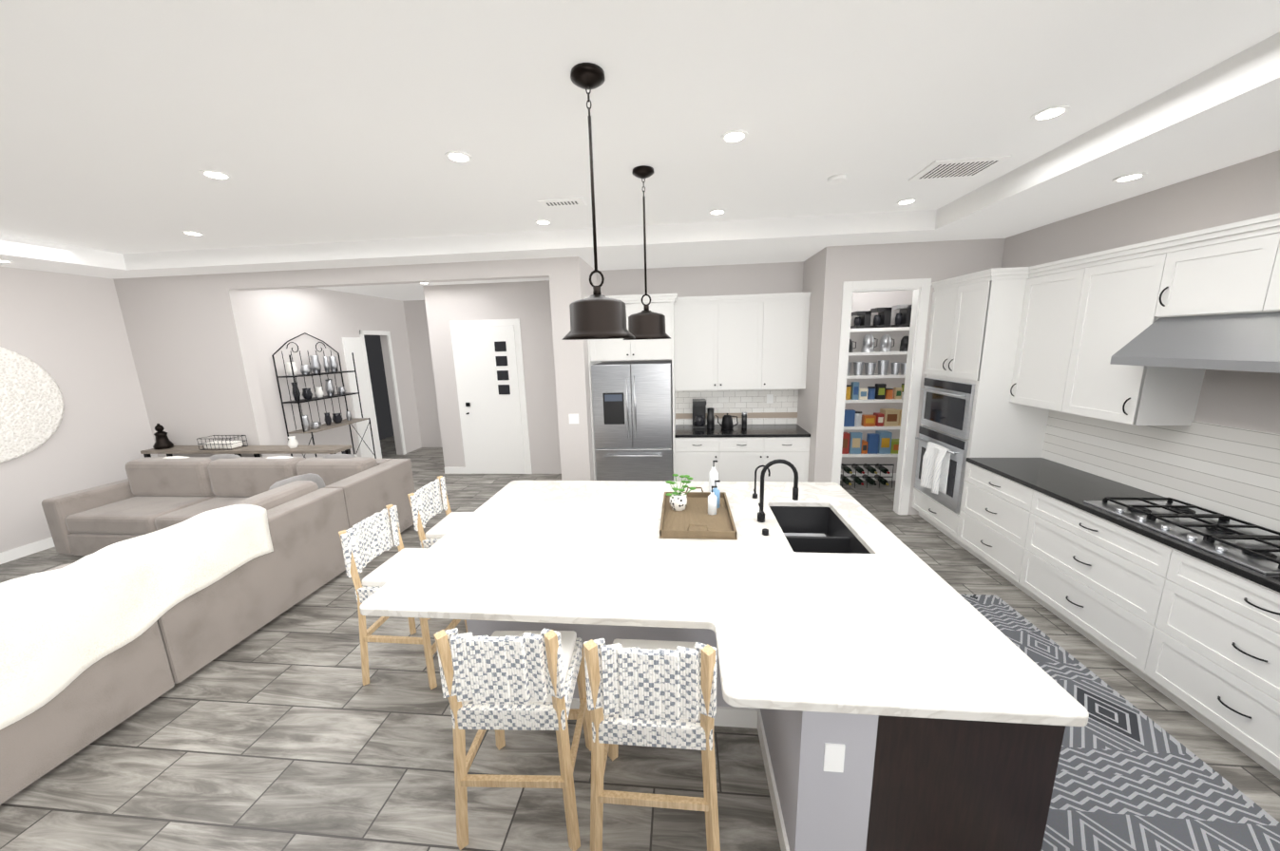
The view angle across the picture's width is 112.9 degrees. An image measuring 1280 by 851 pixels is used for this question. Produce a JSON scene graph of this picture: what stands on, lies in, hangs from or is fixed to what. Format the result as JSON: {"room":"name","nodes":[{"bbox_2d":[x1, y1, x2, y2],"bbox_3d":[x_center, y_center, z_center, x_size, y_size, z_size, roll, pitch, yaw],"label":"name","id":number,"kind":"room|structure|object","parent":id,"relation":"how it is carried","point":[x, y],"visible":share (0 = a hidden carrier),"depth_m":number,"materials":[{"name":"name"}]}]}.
{"room":"open-plan kitchen","nodes":[
{"label":"open-plan kitchen","id":0,"kind":"room"},
{"bbox_2d":[0,234,126,273],"bbox_3d":[-6.585,-0.981,0.332,0.950,0.270,8.980,0,11,6],"label":"ceiling","id":1,"kind":"structure","parent":0,"point":[34,255],"depth_m":4.26,"materials":[{"name":"white paint"}]},
{"bbox_2d":[0,266,157,553],"bbox_3d":[-6.920,0.571,0.886,0.150,2.970,9.400,0,11,6],"label":"wall","id":2,"kind":"structure","parent":0,"point":[67,333],"depth_m":4.82,"materials":[{"name":"grey paint"}]},
{"bbox_2d":[0,536,55,564],"bbox_3d":[-6.800,1.973,1.150,0.014,0.110,9.400,0,11,6],"label":"baseboard","id":3,"kind":"structure","parent":2,"relation":"attached to","point":[24,551],"depth_m":4.47,"materials":[{"name":"white"}]},
{"bbox_2d":[0,346,64,462],"bbox_3d":[-6.500,-0.209,4.131,0.045,1.220,1.220,0,11,6],"label":"art","id":4,"kind":"object","parent":2,"relation":"attached to","point":[31,407],"visible":0.96,"depth_m":4.45},
{"bbox_2d":[113,258,549,457],"bbox_3d":[-3.749,-0.369,5.278,5.600,2.970,0.150,0,11,6],"label":"wall","id":5,"kind":"structure","parent":0,"point":[189,339],"depth_m":5.24,"materials":[{"name":"grey paint"}]},
{"bbox_2d":[241,287,421,458],"bbox_3d":[-4.847,-0.702,7.138,0.150,2.970,3.400,0,11,6],"label":"wall","id":6,"kind":"structure","parent":0,"point":[277,319],"depth_m":6.42,"materials":[{"name":"grey paint"}]},
{"bbox_2d":[342,330,406,458],"bbox_3d":[-4.711,-0.490,7.601,0.025,2.370,1.150,0,11,6],"label":"door frame","id":7,"kind":"structure","parent":6,"relation":"attached to","point":[356,346],"depth_m":7.30,"materials":[{"name":"white wood"}]},
{"bbox_2d":[363,335,394,440],"bbox_3d":[-6.164,-0.893,8.305,0.100,2.970,4.600,0,11,6],"label":"wall","id":8,"kind":"structure","parent":0,"point":[376,370],"depth_m":9.73,"materials":[{"name":"grey"}]},
{"bbox_2d":[402,300,441,447],"bbox_3d":[-3.845,-1.021,8.640,1.850,2.970,0.150,0,11,6],"label":"wall","id":9,"kind":"structure","parent":0,"point":[418,337],"depth_m":8.61,"materials":[{"name":"grey paint"}]},
{"bbox_2d":[422,280,561,474],"bbox_3d":[-1.954,-0.690,6.676,2.600,2.970,0.150,0,11,6],"label":"wall","id":10,"kind":"structure","parent":0,"point":[527,304],"depth_m":6.53,"materials":[{"name":"grey paint"}]},
{"bbox_2d":[444,467,466,474],"bbox_3d":[-3.033,0.738,6.980,0.370,0.110,0.014,0,11,6],"label":"baseboard","id":11,"kind":"structure","parent":10,"relation":"attached to","point":[448,470],"depth_m":6.97,"materials":[{"name":"white wood"}]},
{"bbox_2d":[455,325,525,474],"bbox_3d":[-2.336,-0.358,6.650,0.920,2.330,0.098,0,11,6],"label":"front door","id":12,"kind":"structure","parent":10,"relation":"in","point":[488,370],"depth_m":6.65,"materials":[{"name":"white painted wood"},{"name":"dark glass"},{"name":"black metal"}]},
{"bbox_2d":[449,318,532,474],"bbox_3d":[-2.333,-0.411,6.681,1.100,2.440,0.020,0,11,6],"label":"door frame","id":13,"kind":"structure","parent":10,"relation":"attached to","point":[488,322],"depth_m":6.60,"materials":[{"name":"white wood"}]},
{"bbox_2d":[69,210,1047,301],"bbox_3d":[-1.137,-2.462,7.183,10.450,0.270,6.020,0,11,6],"label":"ceiling soffit","id":14,"kind":"structure","parent":0,"point":[773,240],"depth_m":4.36,"materials":[{"name":"white paint"}]},
{"bbox_2d":[547,256,596,480],"bbox_3d":[-0.743,-0.483,5.446,0.350,2.970,1.100,0,11,6],"label":"wall","id":15,"kind":"structure","parent":0,"point":[569,283],"depth_m":4.88,"materials":[{"name":"grey paint"}]},
{"bbox_2d":[568,414,578,423],"bbox_3d":[-0.774,-0.077,4.961,0.120,0.120,0.008,0,11,6],"label":"switch plate","id":16,"kind":"object","parent":15,"relation":"attached to","point":[573,418],"visible":1,"depth_m":4.96,"materials":[{"name":"white plastic"}]},
{"bbox_2d":[0,436,1279,850],"bbox_3d":[-1.610,1.500,3.413,12.500,0.100,15.000,0,11,6],"label":"floor","id":17,"kind":"structure","parent":0,"point":[285,731],"depth_m":2.13,"materials":[{"name":"tile"}]},
{"bbox_2d":[0,454,415,804],"bbox_3d":[-4.612,1.375,1.631,3.382,0.914,7.110,0,11,6],"label":"sofa","id":18,"kind":"object","parent":17,"relation":"on","point":[183,569],"visible":1,"depth_m":2.75,"materials":[{"name":"fabric"}]},
{"bbox_2d":[0,503,274,781],"bbox_3d":[-3.316,1.000,2.469,0.963,0.567,1.585,0,11,6],"label":"blanket","id":19,"kind":"object","parent":18,"relation":"on","point":[63,628],"depth_m":2.35,"materials":[{"name":"white fabric"}]},
{"bbox_2d":[140,423,351,458],"bbox_3d":[-4.892,0.553,5.334,2.600,1.200,0.285,0,11,6],"label":"table","id":20,"kind":"object","parent":17,"relation":"on","point":[163,445],"visible":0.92,"depth_m":5.23,"materials":[{"name":"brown wood"}]},
{"bbox_2d":[271,332,376,458],"bbox_3d":[-4.639,-0.214,6.343,0.383,2.306,1.118,0,11,6],"label":"rack","id":21,"kind":"object","parent":17,"relation":"on","point":[315,365],"visible":0.65,"depth_m":6.19,"materials":[{"name":"black metal"}]},
{"bbox_2d":[338,504,467,689],"bbox_3d":[-1.481,1.065,2.752,0.505,1.000,0.520,0,11,6],"label":"stool","id":22,"kind":"object","parent":17,"relation":"on","point":[366,541],"visible":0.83,"depth_m":2.60,"materials":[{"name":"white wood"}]},
{"bbox_2d":[407,476,473,619],"bbox_3d":[-1.419,0.942,3.376,0.505,1.000,0.520,-1,11,3],"label":"stool","id":23,"kind":"object","parent":17,"relation":"on","point":[426,503],"visible":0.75,"depth_m":3.27,"materials":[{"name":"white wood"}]},
{"bbox_2d":[434,628,592,850],"bbox_3d":[-0.509,1.210,1.873,0.520,1.000,0.505,-1,11,2],"label":"stool","id":24,"kind":"object","parent":17,"relation":"on","point":[499,682],"visible":1,"depth_m":1.66,"materials":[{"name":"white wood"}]},
{"bbox_2d":[591,361,673,481],"bbox_3d":[-0.056,0.098,5.441,0.940,1.784,0.801,0,11,6],"label":"fridge","id":25,"kind":"object","parent":17,"relation":"on","point":[633,416],"visible":0.88,"depth_m":5.07,"materials":[{"name":"grey metal"}]},
{"bbox_2d":[583,638,720,850],"bbox_3d":[0.064,1.212,1.786,0.520,1.000,0.505,0,11,6],"label":"stool","id":26,"kind":"object","parent":17,"relation":"on","point":[657,694],"visible":1,"depth_m":1.53,"materials":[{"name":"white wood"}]},
{"bbox_2d":[675,436,725,481],"bbox_3d":[0.769,0.515,5.575,0.595,0.880,0.637,0,11,6],"label":"base cabinet","id":27,"kind":"object","parent":17,"relation":"on","point":[695,455],"depth_m":5.23,"materials":[{"name":"white wood"}]},
{"bbox_2d":[675,424,810,436],"bbox_3d":[1.259,0.064,5.432,1.606,0.035,0.648,0,11,6],"label":"countertop","id":28,"kind":"structure","parent":27,"relation":"on","point":[680,429],"depth_m":5.31,"materials":[{"name":"black stone"}]},
{"bbox_2d":[692,399,706,428],"bbox_3d":[0.782,-0.157,5.595,0.170,0.360,0.240,0,11,6],"label":"coffee maker","id":29,"kind":"object","parent":28,"relation":"on","point":[698,413],"visible":0.98,"depth_m":5.55,"materials":[{"name":"black plastic"}]},
{"bbox_2d":[706,407,714,428],"bbox_3d":[0.921,-0.100,5.531,0.100,0.265,0.100,0,11,6],"label":"grinder","id":30,"kind":"object","parent":28,"relation":"on","point":[710,418],"visible":1,"depth_m":5.50,"materials":[{"name":"black plastic"}]},
{"bbox_2d":[715,413,738,429],"bbox_3d":[1.119,-0.063,5.478,0.290,0.202,0.160,0,11,6],"label":"kettle","id":31,"kind":"object","parent":28,"relation":"on","point":[727,422],"visible":1,"depth_m":5.43,"materials":[{"name":"black metal"}]},
{"bbox_2d":[741,412,746,428],"bbox_3d":[1.350,-0.071,5.495,0.074,0.200,0.072,0,11,6],"label":"canister","id":32,"kind":"object","parent":28,"relation":"on","point":[743,420],"visible":1,"depth_m":5.47,"materials":[{"name":"black plastic"}]},
{"bbox_2d":[725,436,770,481],"bbox_3d":[1.272,0.511,5.525,0.656,0.880,0.637,0,11,6],"label":"base cabinet","id":33,"kind":"object","parent":17,"relation":"on","point":[743,454],"depth_m":5.18,"materials":[{"name":"white wood"}]},
{"bbox_2d":[770,436,810,482],"bbox_3d":[1.775,0.508,5.475,0.595,0.880,0.637,0,11,6],"label":"base cabinet","id":34,"kind":"object","parent":17,"relation":"on","point":[794,449],"depth_m":5.12,"materials":[{"name":"white wood"}]},
{"bbox_2d":[570,487,1065,850],"bbox_3d":[0.321,1.135,2.598,2.499,0.825,2.188,0,11,6],"label":"kitchen island","id":35,"kind":"object","parent":17,"relation":"on","point":[835,784],"depth_m":1.46,"materials":[{"name":"white quartz"},{"name":"espresso wood"},{"name":"paint"}]},
{"bbox_2d":[359,481,1088,728],"bbox_3d":[0.133,0.710,2.538,2.769,0.040,2.244,0,11,6],"label":"island countertop","id":36,"kind":"structure","parent":35,"relation":"on","point":[815,606],"depth_m":2.02,"materials":[{"name":"white stone"}]},
{"bbox_2d":[659,474,737,539],"bbox_3d":[0.377,0.490,2.855,0.460,0.254,0.680,0,11,6],"label":"serving tray","id":37,"kind":"object","parent":36,"relation":"on","point":[697,515],"visible":1,"depth_m":2.85,"materials":[{"name":"wood"}]},
{"bbox_2d":[665,474,696,512],"bbox_3d":[0.286,0.464,2.971,0.208,0.242,0.217,0,11,6],"label":"plant","id":38,"kind":"object","parent":37,"relation":"on","point":[678,503],"depth_m":2.94,"materials":[{"name":"green plant"}]},
{"bbox_2d":[708,460,718,492],"bbox_3d":[0.570,0.398,3.288,0.068,0.260,0.066,0,11,6],"label":"dish soap bottle","id":39,"kind":"object","parent":36,"relation":"on","point":[713,475],"visible":0.83,"depth_m":3.27,"materials":[{"name":"white plastic"}]},
{"bbox_2d":[840,304,912,488],"bbox_3d":[3.030,-0.355,5.707,1.654,2.418,0.382,0,11,6],"label":"pantry shelves","id":40,"kind":"object","parent":17,"relation":"on","point":[880,444],"visible":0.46,"depth_m":5.61,"materials":[{"name":"white wood"}]},
{"bbox_2d":[911,273,1051,543],"bbox_3d":[3.355,-0.121,4.221,0.652,2.509,0.838,0,11,6],"label":"tall cabinet","id":41,"kind":"object","parent":17,"relation":"on","point":[966,410],"depth_m":3.88,"materials":[{"name":"white wood"}]},
{"bbox_2d":[919,441,951,495],"bbox_3d":[2.962,0.421,4.286,0.104,0.462,0.323,0,11,6],"label":"dish towel","id":42,"kind":"object","parent":41,"relation":"hanging from","point":[935,467],"visible":1,"depth_m":4.22,"materials":[{"name":"fabric"}]},
{"bbox_2d":[956,459,1029,584],"bbox_3d":[3.307,0.832,3.596,0.637,0.880,0.760,0,11,6],"label":"base cabinet","id":43,"kind":"object","parent":17,"relation":"on","point":[992,521],"depth_m":3.60,"materials":[{"name":"white wood"}]},
{"bbox_2d":[1013,486,1165,673],"bbox_3d":[3.226,0.994,2.776,0.637,0.880,0.920,0,11,6],"label":"base cabinet","id":44,"kind":"object","parent":17,"relation":"on","point":[1098,576],"depth_m":2.73,"materials":[{"name":"white wood"}]},
{"bbox_2d":[960,594,1279,850],"bbox_3d":[2.107,1.611,2.035,1.130,0.010,2.780,0,11,6],"label":"rug","id":45,"kind":"object","parent":17,"relation":"on","point":[1130,776],"visible":0.56,"depth_m":1.91,"materials":[{"name":"grey fabric"}]},
{"bbox_2d":[1135,543,1279,779],"bbox_3d":[3.145,1.155,1.955,0.637,0.880,0.760,0,11,6],"label":"base cabinet","id":46,"kind":"object","parent":17,"relation":"on","point":[1212,644],"depth_m":2.08,"materials":[{"name":"white wood"}]},
{"bbox_2d":[968,456,1279,589],"bbox_3d":[3.092,0.778,1.507,0.648,0.035,4.860,0,11,6],"label":"countertop","id":47,"kind":"structure","parent":46,"relation":"on","point":[1251,550],"depth_m":2.52,"materials":[{"name":"black stone"}]},
{"bbox_2d":[0,0,1279,253],"bbox_3d":[-1.935,-1.100,-0.150,8.400,0.100,8.980,0,11,6],"label":"ceiling","id":48,"kind":"structure","parent":0,"point":[298,122],"depth_m":2.00,"materials":[{"name":"white paint"}]},
{"bbox_2d":[181,230,204,235],"bbox_3d":[-4.145,-1.780,3.938,0.148,0.007,0.148,-10,14,-38],"label":"recessed light","id":49,"kind":"object","parent":48,"relation":"in","point":[184,232],"depth_m":3.92,"materials":[{"name":"white plastic"}]},
{"bbox_2d":[198,170,231,179],"bbox_3d":[-2.663,-1.573,2.665,0.148,0.007,0.148,-10,14,-38],"label":"recessed light","id":50,"kind":"object","parent":48,"relation":"in","point":[212,174],"depth_m":2.65,"materials":[{"name":"white plastic"}]},
{"bbox_2d":[444,151,472,162],"bbox_3d":[-1.071,-1.585,2.506,0.148,0.007,0.148,-2,11,-3],"label":"recessed light","id":51,"kind":"object","parent":48,"relation":"in","point":[453,156],"depth_m":2.50,"materials":[{"name":"white plastic"}]},
{"bbox_2d":[534,219,551,225],"bbox_3d":[-0.885,-1.857,3.878,0.148,0.007,0.148,-2,11,-3],"label":"recessed light","id":52,"kind":"object","parent":48,"relation":"in","point":[540,221],"depth_m":3.86,"materials":[{"name":"white plastic"}]},
{"bbox_2d":[537,197,586,208],"bbox_3d":[-0.611,-1.758,3.348,0.350,0.014,0.160,0,11,6],"label":"ceiling vent","id":53,"kind":"object","parent":48,"relation":"in","point":[562,202],"visible":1,"depth_m":3.32,"materials":[{"name":"white metal"}]},
{"bbox_2d":[561,62,635,340],"bbox_3d":[-0.204,-0.936,1.873,0.344,1.084,0.344,0,11,6],"label":"pendant light","id":54,"kind":"object","parent":48,"relation":"hanging from","point":[597,315],"visible":1,"depth_m":1.84,"materials":[{"name":"brown metal"}]},
{"bbox_2d":[622,165,671,340],"bbox_3d":[0.035,-1.137,2.874,0.344,1.084,0.344,0,11,6],"label":"pendant light","id":55,"kind":"object","parent":48,"relation":"hanging from","point":[645,323],"visible":0.98,"depth_m":2.84,"materials":[{"name":"brown metal"}]},
{"bbox_2d":[708,209,725,214],"bbox_3d":[0.676,-1.866,3.712,0.148,0.007,0.148,-10,14,-38],"label":"recessed light","id":56,"kind":"object","parent":48,"relation":"in","point":[716,211],"depth_m":3.70,"materials":[{"name":"white plastic"}]},
{"bbox_2d":[720,129,747,143],"bbox_3d":[0.521,-1.597,2.347,0.148,0.007,0.148,-10,14,-38],"label":"recessed light","id":57,"kind":"object","parent":48,"relation":"in","point":[735,136],"depth_m":2.33,"materials":[{"name":"white plastic"}]},
{"bbox_2d":[827,173,846,185],"bbox_3d":[1.389,-1.734,2.992,0.120,0.030,0.120,0,11,6],"label":"smoke detector","id":58,"kind":"object","parent":48,"relation":"attached to","point":[838,179],"visible":1,"depth_m":2.96,"materials":[{"name":"white plastic"}]},
{"bbox_2d":[896,198,917,205],"bbox_3d":[2.239,-1.880,3.566,0.148,0.007,0.148,-2,11,-3],"label":"recessed light","id":59,"kind":"object","parent":48,"relation":"in","point":[908,200],"depth_m":3.56,"materials":[{"name":"white plastic"}]},
{"bbox_2d":[908,154,1012,181],"bbox_3d":[2.152,-1.742,2.885,0.460,0.014,0.340,0,11,6],"label":"ceiling vent","id":60,"kind":"object","parent":48,"relation":"in","point":[957,168],"visible":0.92,"depth_m":2.85,"materials":[{"name":"white metal"}]},
{"bbox_2d":[1030,104,1070,121],"bbox_3d":[2.113,-1.609,2.188,0.148,0.007,0.148,-2,11,-3],"label":"recessed light","id":61,"kind":"object","parent":48,"relation":"in","point":[1052,112],"depth_m":2.18,"materials":[{"name":"white plastic"}]},
{"bbox_2d":[596,261,803,362],"bbox_3d":[0.780,-0.586,5.762,2.620,2.970,0.150,0,11,6],"label":"wall","id":62,"kind":"structure","parent":0,"point":[780,277],"depth_m":5.43,"materials":[{"name":"grey paint"}]},
{"bbox_2d":[588,299,637,363],"bbox_3d":[-0.292,-1.166,5.302,0.543,0.679,0.727,0,11,6],"label":"upper cabinet","id":63,"kind":"object","parent":62,"relation":"attached to","point":[599,350],"depth_m":4.99,"materials":[{"name":"white wood"}]},
{"bbox_2d":[633,299,675,360],"bbox_3d":[0.129,-1.169,5.260,0.543,0.679,0.727,0,11,6],"label":"upper cabinet","id":64,"kind":"object","parent":62,"relation":"attached to","point":[647,349],"depth_m":4.92,"materials":[{"name":"white wood"}]},
{"bbox_2d":[671,299,725,394],"bbox_3d":[0.743,-1.008,5.426,0.595,1.090,0.347,0,11,6],"label":"upper cabinet","id":65,"kind":"object","parent":62,"relation":"attached to","point":[697,325],"depth_m":5.25,"materials":[{"name":"white wood"}]},
{"bbox_2d":[725,295,770,390],"bbox_3d":[1.246,-1.012,5.376,0.656,1.090,0.347,0,11,6],"label":"upper cabinet","id":66,"kind":"object","parent":62,"relation":"attached to","point":[735,355],"depth_m":5.20,"materials":[{"name":"white wood"}]},
{"bbox_2d":[766,295,810,390],"bbox_3d":[1.749,-1.016,5.326,0.595,1.090,0.347,0,11,6],"label":"upper cabinet","id":67,"kind":"object","parent":62,"relation":"attached to","point":[787,362],"depth_m":5.15,"materials":[{"name":"white wood"}]},
{"bbox_2d":[796,249,822,482],"bbox_3d":[2.117,-0.564,5.465,0.100,2.970,1.280,0,11,6],"label":"wall","id":68,"kind":"structure","parent":0,"point":[811,282],"depth_m":5.00,"materials":[{"name":"grey paint"}]},
{"bbox_2d":[840,290,913,473],"bbox_3d":[3.032,-0.679,5.931,1.630,2.970,0.150,0,11,6],"label":"wall","id":69,"kind":"structure","parent":0,"point":[865,301],"depth_m":5.79,"materials":[{"name":"grey paint"}]},
{"bbox_2d":[840,473,896,480],"bbox_3d":[3.062,0.739,6.124,1.630,0.110,0.014,0,11,6],"label":"baseboard","id":70,"kind":"structure","parent":69,"relation":"attached to","point":[847,475],"depth_m":6.09,"materials":[{"name":"white"}]},
{"bbox_2d":[810,238,1005,515],"bbox_3d":[2.861,-0.436,4.701,1.730,2.970,0.120,0,11,6],"label":"wall","id":71,"kind":"structure","parent":0,"point":[837,266],"depth_m":4.46,"materials":[{"name":"grey paint"}]},
{"bbox_2d":[831,278,931,515],"bbox_3d":[2.625,-0.255,4.750,0.868,2.610,0.138,0,11,6],"label":"door frame","id":72,"kind":"structure","parent":71,"relation":"attached to","point":[916,286],"depth_m":4.63,"materials":[{"name":"white wood"}]},
{"bbox_2d":[935,32,1279,229],"bbox_3d":[2.793,-1.052,-0.606,1.100,0.270,8.980,0,11,6],"label":"ceiling","id":73,"kind":"structure","parent":0,"point":[1224,114],"depth_m":2.33,"materials":[{"name":"white paint"}]},
{"bbox_2d":[1111,171,1147,182],"bbox_3d":[3.065,-1.553,2.658,0.148,0.007,0.148,-2,11,-3],"label":"recessed light","id":74,"kind":"object","parent":73,"relation":"in","point":[1129,177],"depth_m":2.64,"materials":[{"name":"white plastic"}]},
{"bbox_2d":[1001,150,1279,434],"bbox_3d":[3.401,0.349,0.594,0.150,2.970,10.900,0,11,6],"label":"wall","id":75,"kind":"structure","parent":0,"point":[1249,189],"depth_m":2.66,"materials":[{"name":"grey paint"}]},
{"bbox_2d":[1010,262,1074,414],"bbox_3d":[3.419,-0.681,3.374,0.347,1.090,0.590,0,11,6],"label":"upper cabinet","id":76,"kind":"object","parent":75,"relation":"attached to","point":[1044,302],"depth_m":3.46,"materials":[{"name":"white wood"}]},
{"bbox_2d":[1051,254,1204,429],"bbox_3d":[3.374,-0.591,2.915,0.347,1.090,0.590,0,11,6],"label":"upper cabinet","id":77,"kind":"object","parent":75,"relation":"attached to","point":[1086,387],"depth_m":2.94,"materials":[{"name":"white wood"}]},
{"bbox_2d":[1105,212,1279,373],"bbox_3d":[3.192,-0.633,2.110,0.548,0.689,1.000,0,11,6],"label":"upper cabinet","id":78,"kind":"object","parent":75,"relation":"attached to","point":[1210,298],"depth_m":2.34,"materials":[{"name":"white wood"}]}
]}

